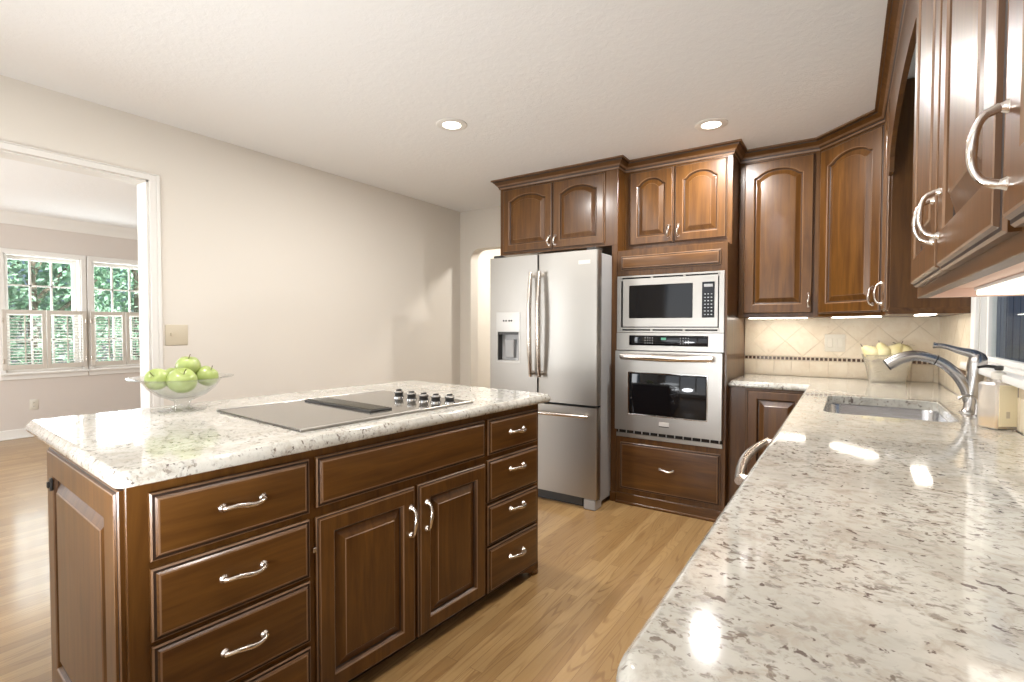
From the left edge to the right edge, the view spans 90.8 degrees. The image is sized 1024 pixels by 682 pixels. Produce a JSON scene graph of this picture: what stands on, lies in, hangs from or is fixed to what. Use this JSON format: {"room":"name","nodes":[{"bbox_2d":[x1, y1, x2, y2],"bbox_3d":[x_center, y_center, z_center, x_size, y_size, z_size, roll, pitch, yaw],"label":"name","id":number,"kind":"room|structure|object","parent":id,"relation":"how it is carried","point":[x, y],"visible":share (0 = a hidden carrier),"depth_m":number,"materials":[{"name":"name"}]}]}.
{"room":"kitchen","nodes":[
{"label":"kitchen","id":0,"kind":"room"},
{"bbox_2d":[0,158,136,228],"bbox_3d":[-4.121,-1.430,4.046,4.380,0.100,6.020,1,2,34],"label":"ceiling","id":1,"kind":"structure","parent":0,"point":[28,188],"depth_m":4.83,"materials":[{"name":"white paint"}]},
{"bbox_2d":[0,223,140,430],"bbox_3d":[-5.837,-0.157,5.331,0.140,2.520,6.200,1,2,34],"label":"wall","id":2,"kind":"structure","parent":0,"point":[90,394],"depth_m":6.00,"materials":[{"name":"beige paint"}]},
{"bbox_2d":[0,428,34,440],"bbox_3d":[-5.819,1.054,5.242,0.028,0.105,5.780,1,2,34],"label":"baseboard","id":3,"kind":"structure","parent":2,"relation":"attached to","point":[17,433],"depth_m":5.63,"materials":[{"name":"white"}]},
{"bbox_2d":[29,399,37,409],"bbox_3d":[-5.470,0.726,5.773,0.009,0.118,0.075,1,2,34],"label":"wall outlet","id":4,"kind":"object","parent":2,"relation":"attached to","point":[33,404],"visible":1,"depth_m":5.77,"materials":[{"name":"beige plastic"}]},
{"bbox_2d":[0,248,88,380],"bbox_3d":[-5.447,-0.300,5.867,0.180,1.460,0.780,1,2,34],"label":"window","id":5,"kind":"structure","parent":2,"relation":"in","point":[78,280],"depth_m":5.90,"materials":[{"name":"white wood"}]},
{"bbox_2d":[1,309,46,369],"bbox_3d":[-5.479,-0.015,5.676,0.034,0.670,0.365,1,2,34],"label":"shutter","id":6,"kind":"object","parent":5,"relation":"attached to","point":[4,312],"visible":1,"depth_m":5.66,"materials":[{"name":"beige paint"}]},
{"bbox_2d":[46,310,86,367],"bbox_3d":[-5.273,-0.023,5.984,0.034,0.670,0.365,1,2,34],"label":"shutter","id":7,"kind":"object","parent":5,"relation":"attached to","point":[50,364],"visible":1,"depth_m":5.97,"materials":[{"name":"beige paint"}]},
{"bbox_2d":[0,210,137,239],"bbox_3d":[-5.791,-1.348,5.162,0.085,0.130,5.780,1,2,34],"label":"trim","id":8,"kind":"structure","parent":2,"relation":"attached to","point":[6,217],"depth_m":5.95,"materials":[{"name":"white paint"}]},
{"bbox_2d":[86,256,139,374],"bbox_3d":[-5.014,-0.317,6.516,0.180,1.460,0.780,1,2,34],"label":"window","id":9,"kind":"structure","parent":2,"relation":"in","point":[97,261],"depth_m":6.37,"materials":[{"name":"white wood"}]},
{"bbox_2d":[90,311,125,365],"bbox_3d":[-5.050,-0.032,6.319,0.034,0.670,0.360,1,2,34],"label":"shutter","id":10,"kind":"object","parent":9,"relation":"attached to","point":[92,313],"visible":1,"depth_m":6.31,"materials":[{"name":"beige paint"}]},
{"bbox_2d":[126,312,139,363],"bbox_3d":[-4.848,-0.040,6.622,0.034,0.670,0.360,1,2,34],"label":"shutter","id":11,"kind":"object","parent":9,"relation":"attached to","point":[128,361],"visible":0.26,"depth_m":6.50,"materials":[{"name":"beige paint"}]},
{"bbox_2d":[0,75,459,405],"bbox_3d":[-2.417,-0.046,2.586,0.120,2.456,6.822,1,2,34],"label":"wall","id":12,"kind":"structure","parent":0,"point":[283,276],"depth_m":3.57,"materials":[{"name":"beige paint"}]},
{"bbox_2d":[0,140,163,407],"bbox_3d":[-2.628,0.120,2.255,0.150,2.141,1.834,1,2,34],"label":"trim","id":13,"kind":"structure","parent":12,"relation":"attached to","point":[148,204],"depth_m":2.93,"materials":[{"name":"white"}]},
{"bbox_2d":[165,325,187,344],"bbox_3d":[-2.025,-0.037,3.051,0.016,0.124,0.124,1,2,34],"label":"switch plate","id":14,"kind":"object","parent":12,"relation":"attached to","point":[174,334],"visible":1,"depth_m":3.05,"materials":[{"name":"beige plastic"}]},
{"bbox_2d":[0,437,714,681],"bbox_3d":[-2.067,1.219,3.484,8.527,0.120,8.950,1,2,34],"label":"floor","id":15,"kind":"structure","parent":0,"point":[603,572],"depth_m":2.34,"materials":[{"name":"brown wood"}]},
{"bbox_2d":[46,404,537,681],"bbox_3d":[-0.683,0.761,2.104,0.811,0.873,1.762,1,2,38],"label":"kitchen island","id":16,"kind":"object","parent":15,"relation":"on","point":[323,564],"visible":0.99,"depth_m":1.55,"materials":[{"name":"brown wood"}]},
{"bbox_2d":[26,380,549,488],"bbox_3d":[-0.785,0.300,2.225,1.099,0.040,1.832,1,2,38],"label":"island countertop","id":17,"kind":"structure","parent":16,"relation":"on","point":[123,449],"depth_m":1.65,"materials":[{"name":"stone"}]},
{"bbox_2d":[125,374,233,412],"bbox_3d":[-1.358,0.215,2.079,0.374,0.137,0.374,1,2,34],"label":"fruit bowl","id":18,"kind":"object","parent":17,"relation":"on","point":[220,378],"visible":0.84,"depth_m":2.05,"materials":[{"name":"clear glass"}]},
{"bbox_2d":[144,368,168,389],"bbox_3d":[-1.409,0.152,2.003,0.088,0.086,0.084,0,2,-14],"label":"apple","id":19,"kind":"object","parent":18,"relation":"in","point":[154,379],"visible":0.93,"depth_m":1.98,"materials":[{"name":"green food"}]},
{"bbox_2d":[166,368,197,392],"bbox_3d":[-1.324,0.158,2.025,0.107,0.100,0.106,-1,2,-31],"label":"apple","id":20,"kind":"object","parent":18,"relation":"in","point":[173,378],"visible":0.98,"depth_m":1.99,"materials":[{"name":"green food"}]},
{"bbox_2d":[175,354,200,372],"bbox_3d":[-1.352,0.098,2.107,0.092,0.087,0.092,-1,2,-26],"label":"apple","id":21,"kind":"object","parent":18,"relation":"in","point":[192,363],"visible":0.62,"depth_m":2.08,"materials":[{"name":"green food"}]},
{"bbox_2d":[195,365,218,385],"bbox_3d":[-1.297,0.148,2.142,0.090,0.087,0.092,-1,2,-26],"label":"apple","id":22,"kind":"object","parent":18,"relation":"in","point":[205,373],"visible":0.91,"depth_m":2.11,"materials":[{"name":"green food"}]},
{"bbox_2d":[217,389,473,431],"bbox_3d":[-0.681,0.259,2.158,0.644,0.046,0.828,1,2,38],"label":"cooktop","id":23,"kind":"object","parent":17,"relation":"in","point":[302,415],"visible":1,"depth_m":2.05,"materials":[{"name":"grey glass"}]},
{"bbox_2d":[304,397,391,411],"bbox_3d":[-0.712,0.270,2.165,0.487,0.010,0.106,1,2,38],"label":"vent grille","id":24,"kind":"object","parent":23,"relation":"attached to","point":[324,401],"depth_m":2.12,"materials":[{"name":"grey metal"}]},
{"bbox_2d":[490,247,611,510],"bbox_3d":[0.404,0.247,3.960,0.895,1.805,0.879,1,2,34],"label":"refrigerator","id":25,"kind":"object","parent":15,"relation":"on","point":[551,313],"visible":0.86,"depth_m":3.58,"materials":[{"name":"grey metal"}]},
{"bbox_2d":[491,155,629,500],"bbox_3d":[0.499,-0.083,4.155,1.136,2.455,0.734,1,2,34],"label":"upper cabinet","id":26,"kind":"object","parent":15,"relation":"on","point":[576,207],"visible":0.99,"depth_m":3.77,"materials":[{"name":"brown wood"}]},
{"bbox_2d":[615,139,746,521],"bbox_3d":[1.256,-0.068,3.653,0.793,2.455,0.730,1,2,34],"label":"tall cabinet","id":27,"kind":"object","parent":15,"relation":"on","point":[682,206],"visible":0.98,"depth_m":3.41,"materials":[{"name":"brown wood"}]},
{"bbox_2d":[615,332,723,448],"bbox_3d":[1.156,0.312,3.577,0.718,0.740,0.609,1,2,34],"label":"wall oven","id":28,"kind":"object","parent":27,"relation":"in","point":[669,386],"visible":1,"depth_m":3.37,"materials":[{"name":"silver metal"}]},
{"bbox_2d":[617,270,724,332],"bbox_3d":[1.171,-0.260,3.583,0.718,0.396,0.456,1,2,34],"label":"microwave oven","id":29,"kind":"object","parent":27,"relation":"in","point":[691,302],"visible":1,"depth_m":3.38,"materials":[{"name":"silver metal"}]},
{"bbox_2d":[734,438,771,484],"bbox_3d":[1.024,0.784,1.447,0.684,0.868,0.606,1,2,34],"label":"handle","id":30,"kind":"object","parent":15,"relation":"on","point":[745,458],"visible":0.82,"depth_m":1.56,"materials":[{"name":"grey metal"}]},
{"bbox_2d":[727,386,804,503],"bbox_3d":[1.765,0.730,3.409,0.465,0.873,0.605,1,2,34],"label":"base cabinet","id":31,"kind":"object","parent":15,"relation":"on","point":[755,414],"visible":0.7,"depth_m":3.20,"materials":[{"name":"brown wood"}]},
{"bbox_3d":[1.532,0.765,2.095,0.710,0.873,1.028,1,2,34],"label":"base cabinet","id":32,"kind":"object","parent":15,"relation":"on","visible":0},
{"bbox_2d":[616,374,1023,681],"bbox_3d":[1.190,0.311,1.940,1.123,0.040,3.669,1,2,34],"label":"countertop","id":33,"kind":"structure","parent":32,"relation":"on","point":[854,548],"depth_m":0.74,"materials":[{"name":"stone"}]},
{"bbox_2d":[826,403,947,421],"bbox_3d":[1.614,0.424,2.196,0.469,0.196,0.679,1,2,34],"label":"sink","id":34,"kind":"object","parent":33,"relation":"in","point":[878,411],"visible":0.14,"depth_m":2.44,"materials":[{"name":"silver metal"}]},
{"bbox_2d":[866,361,912,383],"bbox_3d":[2.347,0.173,3.158,0.252,0.175,0.156,1,2,20],"label":"glass vase","id":35,"kind":"object","parent":33,"relation":"on","point":[893,382],"visible":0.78,"depth_m":3.14,"materials":[{"name":"clear glass"}]},
{"bbox_2d":[861,345,877,359],"bbox_3d":[2.262,0.070,3.174,0.091,0.102,0.093,-1,2,-36],"label":"pear","id":36,"kind":"object","parent":35,"relation":"in","point":[870,352],"visible":0.97,"depth_m":3.15,"materials":[{"name":"yellow food"}]},
{"bbox_2d":[876,342,890,358],"bbox_3d":[2.313,0.056,3.144,0.087,0.116,0.088,-1,2,-39],"label":"pear","id":37,"kind":"object","parent":35,"relation":"in","point":[884,352],"visible":0.93,"depth_m":3.12,"materials":[{"name":"yellow food"}]},
{"bbox_2d":[861,344,914,380],"bbox_3d":[2.348,0.132,3.157,0.287,0.231,0.092,1,2,20],"label":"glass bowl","id":38,"kind":"object","parent":35,"relation":"in","point":[875,374],"visible":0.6,"depth_m":3.15,"materials":[{"name":"clear glass"}]},
{"bbox_2d":[888,341,902,356],"bbox_3d":[2.370,0.056,3.134,0.088,0.115,0.088,-1,2,-25],"label":"pear","id":39,"kind":"object","parent":35,"relation":"in","point":[896,348],"visible":0.66,"depth_m":3.10,"materials":[{"name":"yellow food"}]},
{"bbox_2d":[892,342,912,351],"bbox_3d":[2.434,0.059,3.128,0.090,0.104,0.089,0,2,-20],"label":"pear","id":40,"kind":"object","parent":35,"relation":"in","point":[905,347],"visible":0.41,"depth_m":3.10,"materials":[{"name":"yellow food"}]},
{"bbox_2d":[883,342,987,413],"bbox_3d":[1.753,0.146,2.103,0.337,0.282,0.066,1,2,34],"label":"faucet","id":41,"kind":"object","parent":33,"relation":"on","point":[971,384],"visible":0.94,"depth_m":2.04,"materials":[{"name":"silver metal"}]},
{"bbox_2d":[957,394,980,417],"bbox_3d":[1.770,0.249,1.952,0.077,0.086,0.034,1,2,34],"label":"soap dispenser","id":42,"kind":"object","parent":33,"relation":"on","point":[976,413],"visible":0.94,"depth_m":1.94,"materials":[{"name":"silver metal"}]},
{"bbox_2d":[977,365,1017,429],"bbox_3d":[1.651,0.190,1.719,0.092,0.216,0.073,0,2,1],"label":"soap bottle","id":43,"kind":"object","parent":33,"relation":"on","point":[1008,395],"visible":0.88,"depth_m":1.68,"materials":[{"name":"plastic"}]},
{"bbox_2d":[0,0,915,211],"bbox_3d":[-0.789,-1.300,1.396,4.107,0.120,6.942,1,2,34],"label":"ceiling","id":44,"kind":"structure","parent":0,"point":[356,90],"depth_m":2.38,"materials":[{"name":"white paint"}]},
{"bbox_2d":[436,118,466,130],"bbox_3d":[-0.357,-1.278,2.989,0.184,0.007,0.184,1,2,34],"label":"recessed light","id":45,"kind":"object","parent":44,"relation":"in","point":[448,124],"visible":1,"depth_m":2.98,"materials":[{"name":"white"}]},
{"bbox_2d":[695,118,727,130],"bbox_3d":[1.176,-1.276,2.979,0.184,0.007,0.184,1,2,34],"label":"recessed light","id":46,"kind":"object","parent":44,"relation":"in","point":[711,124],"visible":1,"depth_m":2.97,"materials":[{"name":"white"}]},
{"bbox_2d":[478,249,500,387],"bbox_3d":[1.310,-0.102,4.920,4.520,2.456,1.198,1,2,34],"label":"wall","id":47,"kind":"structure","parent":0,"point":[484,258],"depth_m":5.83,"materials":[{"name":"beige paint"}]},
{"bbox_2d":[460,206,939,386],"bbox_3d":[1.151,-0.084,4.234,3.987,2.456,0.120,1,2,34],"label":"wall","id":48,"kind":"structure","parent":0,"point":[480,229],"depth_m":5.23,"materials":[{"name":"beige paint"}]},
{"bbox_2d":[738,151,820,317],"bbox_3d":[1.839,-0.725,3.466,0.478,1.128,0.366,1,2,34],"label":"upper cabinet","id":49,"kind":"object","parent":48,"relation":"attached to","point":[779,198],"visible":0.98,"depth_m":3.34,"materials":[{"name":"brown wood"}]},
{"bbox_2d":[749,317,806,318],"bbox_3d":[1.839,-0.158,3.494,0.360,0.006,0.070,1,2,34],"label":"light","id":50,"kind":"object","parent":49,"relation":"attached to","point":[795,317],"visible":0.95,"depth_m":3.48,"materials":[{"name":"white plastic"}]},
{"bbox_2d":[745,317,939,382],"bbox_3d":[2.206,0.046,3.456,1.122,0.412,0.010,1,2,34],"label":"tile backsplash","id":51,"kind":"structure","parent":48,"relation":"attached to","point":[794,346],"depth_m":3.44,"materials":[{"name":"beige tile"}]},
{"bbox_2d":[824,334,845,351],"bbox_3d":[2.204,0.013,3.445,0.120,0.118,0.009,1,2,34],"label":"switch plate","id":52,"kind":"object","parent":51,"relation":"attached to","point":[833,342],"visible":1,"depth_m":3.44,"materials":[{"name":"beige plastic"}]},
{"bbox_2d":[818,122,958,317],"bbox_3d":[2.228,-0.713,3.038,0.646,1.128,0.646,1,2,34],"label":"upper cabinet","id":53,"kind":"object","parent":48,"relation":"attached to","point":[852,169],"visible":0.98,"depth_m":2.97,"materials":[{"name":"brown wood"}]},
{"bbox_2d":[832,316,881,317],"bbox_3d":[2.089,-0.146,3.067,0.070,0.006,0.300,0,2,-11],"label":"light","id":54,"kind":"object","parent":53,"relation":"attached to","point":[847,316],"visible":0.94,"depth_m":3.04,"materials":[{"name":"white plastic"}]},
{"bbox_2d":[940,328,1023,435],"bbox_3d":[0.838,0.019,0.344,0.050,2.456,6.702,1,2,34],"label":"wall","id":55,"kind":"structure","parent":0,"point":[1019,432],"depth_m":2.10,"materials":[{"name":"beige paint"}]},
{"bbox_2d":[740,0,906,163],"bbox_3d":[1.566,-1.223,2.241,0.668,0.070,2.390,1,2,15],"label":"trim","id":56,"kind":"structure","parent":55,"relation":"attached to","point":[895,12],"depth_m":2.80,"materials":[{"name":"brown wood"}]},
{"bbox_2d":[873,77,970,314],"bbox_3d":[2.062,-0.699,2.546,0.376,1.130,0.356,1,2,34],"label":"upper cabinet","id":57,"kind":"object","parent":55,"relation":"attached to","point":[898,295],"visible":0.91,"depth_m":2.45,"materials":[{"name":"brown wood"}]},
{"bbox_2d":[914,314,936,315],"bbox_3d":[2.086,-0.133,2.549,0.070,0.006,0.280,1,2,34],"label":"light","id":58,"kind":"object","parent":57,"relation":"attached to","point":[915,314],"visible":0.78,"depth_m":2.54,"materials":[{"name":"white"}]},
{"bbox_2d":[939,313,970,395],"bbox_3d":[2.390,0.066,2.727,0.010,0.412,0.997,1,2,34],"label":"tile backsplash","id":59,"kind":"structure","parent":55,"relation":"attached to","point":[954,329],"depth_m":2.71,"materials":[{"name":"beige tile"}]},
{"bbox_2d":[911,0,1023,297],"bbox_3d":[0.840,-0.654,0.738,0.404,1.129,0.883,1,2,34],"label":"upper cabinet","id":60,"kind":"object","parent":55,"relation":"attached to","point":[963,241],"visible":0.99,"depth_m":0.69,"materials":[{"name":"brown wood"}]},
{"bbox_2d":[888,0,916,175],"bbox_3d":[1.419,-1.019,1.814,0.018,0.454,1.564,1,2,34],"label":"arched valance","id":61,"kind":"object","parent":60,"relation":"attached to","point":[907,43],"visible":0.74,"depth_m":1.95,"materials":[{"name":"brown wood"}]},
{"bbox_2d":[974,272,1023,294],"bbox_3d":[0.883,-0.100,0.755,0.170,0.016,0.760,1,2,34],"label":"light","id":62,"kind":"object","parent":60,"relation":"attached to","point":[1014,284],"visible":1,"depth_m":0.95,"materials":[{"name":"white"}]},
{"bbox_2d":[960,296,1023,389],"bbox_3d":[1.683,-0.426,1.644,0.100,1.136,1.580,1,2,34],"label":"window","id":63,"kind":"structure","parent":55,"relation":"in","point":[983,309],"depth_m":2.19,"materials":[{"name":"white"}]},
{"bbox_2d":[965,0,1023,227],"bbox_3d":[0.455,-0.639,0.161,0.404,1.129,0.501,1,2,34],"label":"upper cabinet","id":64,"kind":"object","parent":55,"relation":"attached to","point":[1012,183],"visible":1,"depth_m":0.44,"materials":[{"name":"brown wood"}]},
{"bbox_2d":[979,376,1023,433],"bbox_3d":[1.390,0.232,1.231,0.009,0.156,2.600,1,2,34],"label":"tile backsplash","id":65,"kind":"structure","parent":55,"relation":"attached to","point":[989,394],"depth_m":1.95,"materials":[{"name":"beige tile"}]},
{"bbox_3d":[-12.444,1.392,11.941,18.095,0.050,26.000,1,2,34],"label":"ground","id":66,"kind":"structure","parent":0,"visible":0},
{"bbox_2d":[7,260,113,357],"bbox_3d":[-14.080,-2.407,12.838,5.766,7.496,5.993,1,2,34],"label":"tree","id":67,"kind":"object","parent":66,"relation":"on","point":[18,262],"visible":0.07,"depth_m":12.94,"materials":[{"name":"green plant"}]},
{"bbox_2d":[7,259,134,364],"bbox_3d":[-9.534,-1.188,10.194,3.574,5.216,3.668,1,2,34],"label":"tree","id":68,"kind":"object","parent":66,"relation":"on","point":[35,267],"visible":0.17,"depth_m":10.26,"materials":[{"name":"green plant"}]},
{"bbox_2d":[38,262,133,358],"bbox_3d":[-11.677,-2.644,15.882,6.074,7.815,6.073,1,2,34],"label":"tree","id":69,"kind":"object","parent":66,"relation":"on","point":[105,271],"visible":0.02,"depth_m":15.02,"materials":[{"name":"green plant"}]},
{"bbox_2d":[36,262,139,361],"bbox_3d":[-9.353,-1.644,12.163,3.994,6.024,4.017,0,2,-14],"label":"tree","id":70,"kind":"object","parent":66,"relation":"on","point":[134,274],"visible":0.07,"depth_m":11.82,"materials":[{"name":"green plant"}]},
{"label":"outside","id":71,"kind":"structure","parent":0,"visible":0},
{"bbox_2d":[996,296,1023,361],"bbox_3d":[4.374,-0.350,4.182,0.030,3.800,8.625,1,2,34],"label":"window","id":72,"kind":"structure","parent":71,"point":[1010,309],"depth_m":4.86,"materials":[{"name":"blue glass"}]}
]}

